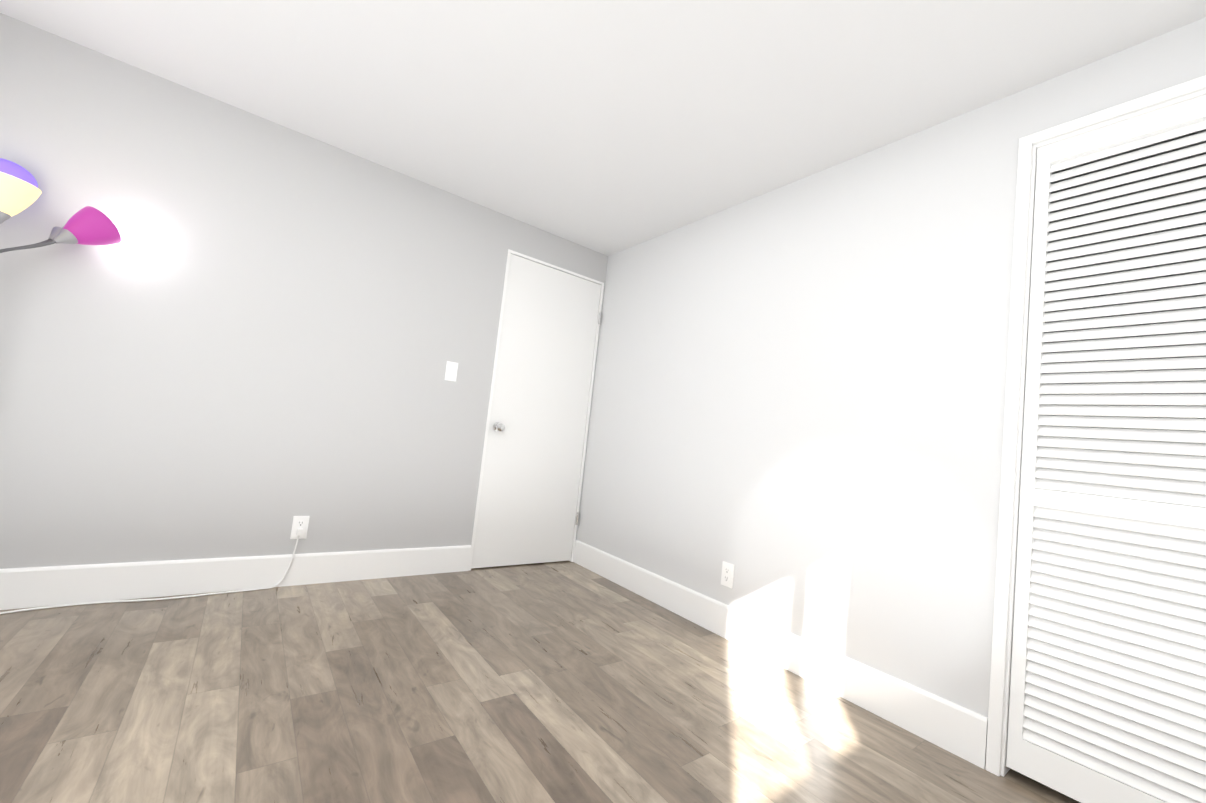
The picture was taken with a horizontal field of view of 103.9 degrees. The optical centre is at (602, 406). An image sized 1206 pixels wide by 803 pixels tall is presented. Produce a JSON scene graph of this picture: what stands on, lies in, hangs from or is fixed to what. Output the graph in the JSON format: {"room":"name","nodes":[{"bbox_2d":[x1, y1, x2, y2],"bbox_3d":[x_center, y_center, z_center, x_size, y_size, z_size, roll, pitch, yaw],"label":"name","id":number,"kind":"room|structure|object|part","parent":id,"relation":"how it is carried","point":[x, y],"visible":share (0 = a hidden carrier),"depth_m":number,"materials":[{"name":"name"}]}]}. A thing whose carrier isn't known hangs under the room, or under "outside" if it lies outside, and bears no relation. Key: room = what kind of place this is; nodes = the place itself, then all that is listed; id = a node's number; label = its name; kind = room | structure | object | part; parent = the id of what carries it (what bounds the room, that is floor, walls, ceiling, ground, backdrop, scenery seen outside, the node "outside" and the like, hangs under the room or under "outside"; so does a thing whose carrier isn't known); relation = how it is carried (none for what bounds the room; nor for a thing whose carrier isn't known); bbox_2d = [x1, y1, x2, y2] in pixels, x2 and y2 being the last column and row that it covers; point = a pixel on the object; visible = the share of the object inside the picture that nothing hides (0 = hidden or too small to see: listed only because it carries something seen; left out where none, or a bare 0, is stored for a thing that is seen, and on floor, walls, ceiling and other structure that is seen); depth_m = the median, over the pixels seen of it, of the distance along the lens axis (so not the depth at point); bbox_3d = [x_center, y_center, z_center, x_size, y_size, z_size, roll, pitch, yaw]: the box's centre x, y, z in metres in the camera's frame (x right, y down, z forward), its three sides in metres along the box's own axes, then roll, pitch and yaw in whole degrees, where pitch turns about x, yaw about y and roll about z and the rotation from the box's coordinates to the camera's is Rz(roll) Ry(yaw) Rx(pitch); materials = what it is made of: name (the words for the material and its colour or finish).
{"room":"empty bedroom","nodes":[
{"label":"empty bedroom","id":0,"kind":"room"},
{"bbox_2d":[0,158,41,223],"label":"lamp","id":1,"kind":"object","parent":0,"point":[20,191],"depth_m":1.65,"materials":[{"name":"multicoloured"}]},
{"bbox_3d":[-2.086,-0.733,1.649,0.150,0.131,0.150,9,-5,-36],"label":"lamp shade","id":2,"kind":"part","parent":1,"relation":"part of","materials":[{"name":"beige"}]},
{"bbox_2d":[0,206,120,252],"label":"lamp","id":3,"kind":"object","parent":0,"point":[88,226],"depth_m":1.84,"materials":[{"name":"pink plastic"}]},
{"bbox_2d":[0,13,607,568],"bbox_3d":[-1.440,-0.191,2.563,3.540,2.325,0.140,9,-5,-36],"label":"wall","id":4,"kind":"structure","parent":0,"point":[250,335],"depth_m":2.22,"materials":[{"name":"grey paint"}]},
{"bbox_2d":[0,545,470,609],"bbox_3d":[-1.824,0.786,2.197,2.500,0.155,0.013,9,-5,-36],"label":"baseboard","id":5,"kind":"structure","parent":4,"relation":"attached to","point":[29,587],"depth_m":2.18,"materials":[{"name":"white wood"}]},
{"bbox_2d":[290,516,309,538],"bbox_3d":[-1.544,0.616,2.405,0.070,0.115,0.009,9,-5,-36],"label":"electrical outlet","id":6,"kind":"object","parent":4,"relation":"attached to","point":[299,522],"visible":0.75,"depth_m":2.40,"materials":[{"name":"white plastic"}]},
{"bbox_2d":[0,528,302,613],"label":"power cord","id":7,"kind":"object","parent":6,"relation":"attached to","point":[299,531],"depth_m":2.06,"materials":[{"name":"white plastic"}]},
{"bbox_3d":[-1.928,0.700,2.060,1.023,0.285,0.090,9,-5,-36],"label":"cord","id":8,"kind":"part","parent":7,"relation":"part of","materials":[{"name":"white plastic"}]},
{"bbox_2d":[444,361,457,381],"bbox_3d":[-0.915,-0.213,2.857,0.070,0.115,0.016,9,-5,-36],"label":"switch plate","id":9,"kind":"object","parent":4,"relation":"attached to","point":[451,371],"visible":1,"depth_m":2.85,"materials":[{"name":"white plastic"}]},
{"bbox_2d":[468,249,603,570],"bbox_3d":[-0.452,0.047,3.288,0.785,2.062,0.125,9,-5,-36],"label":"door frame","id":10,"kind":"structure","parent":4,"relation":"attached to","point":[510,252],"depth_m":3.19,"materials":[{"name":"white wood"}]},
{"bbox_2d":[471,254,600,567],"bbox_3d":[-0.402,0.055,3.235,0.764,2.034,0.107,9,-5,-36],"label":"door","id":11,"kind":"structure","parent":4,"relation":"in","point":[530,485],"depth_m":3.22,"materials":[{"name":"white wood"}]},
{"bbox_3d":[-0.379,0.032,3.230,0.740,1.570,0.071,9,-5,-36],"label":"door hardware","id":12,"kind":"part","parent":11,"relation":"part of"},
{"bbox_2d":[0,561,1080,802],"bbox_3d":[-0.448,0.986,0.989,3.540,0.100,3.840,9,-5,-36],"label":"floor","id":13,"kind":"structure","parent":0,"point":[562,681],"depth_m":1.51,"materials":[{"name":"laminate"}]},
{"bbox_2d":[0,0,1205,255],"bbox_3d":[-0.190,-1.370,1.144,3.540,0.100,3.840,9,-5,-36],"label":"ceiling","id":14,"kind":"structure","parent":0,"point":[608,126],"depth_m":1.82,"materials":[{"name":"white paint"}]},
{"bbox_2d":[577,17,1205,716],"bbox_3d":[1.039,0.023,2.083,0.120,2.275,3.600,9,-5,-36],"label":"wall","id":15,"kind":"structure","parent":0,"point":[797,411],"depth_m":2.00,"materials":[{"name":"white paint"}]},
{"bbox_2d":[721,561,734,587],"bbox_3d":[0.621,0.840,2.358,0.009,0.115,0.070,9,-5,-36],"label":"electrical outlet","id":16,"kind":"object","parent":15,"relation":"attached to","point":[727,575],"visible":1,"depth_m":2.35,"materials":[{"name":"white plastic"}]},
{"bbox_2d":[573,540,987,768],"bbox_3d":[0.508,1.059,2.460,0.013,0.155,2.387,9,-5,-36],"label":"baseboard","id":17,"kind":"structure","parent":15,"relation":"attached to","point":[954,728],"depth_m":1.94,"materials":[{"name":"white wood"}]},
{"bbox_2d":[985,75,1205,776],"bbox_3d":[1.672,0.126,1.202,0.132,2.093,0.994,9,-5,-36],"label":"trim","id":18,"kind":"structure","parent":15,"relation":"attached to","point":[1001,655],"depth_m":1.53,"materials":[{"name":"white wood"}]},
{"bbox_2d":[1006,95,1205,802],"bbox_3d":[1.502,0.122,1.357,0.063,2.025,0.451,9,-5,-36],"label":"closet door","id":19,"kind":"structure","parent":15,"relation":"in","point":[1107,702],"depth_m":1.38,"materials":[{"name":"white wood"}]},
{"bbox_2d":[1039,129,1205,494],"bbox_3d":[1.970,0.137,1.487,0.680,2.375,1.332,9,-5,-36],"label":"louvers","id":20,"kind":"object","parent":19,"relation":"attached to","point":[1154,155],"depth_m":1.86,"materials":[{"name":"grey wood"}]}
]}

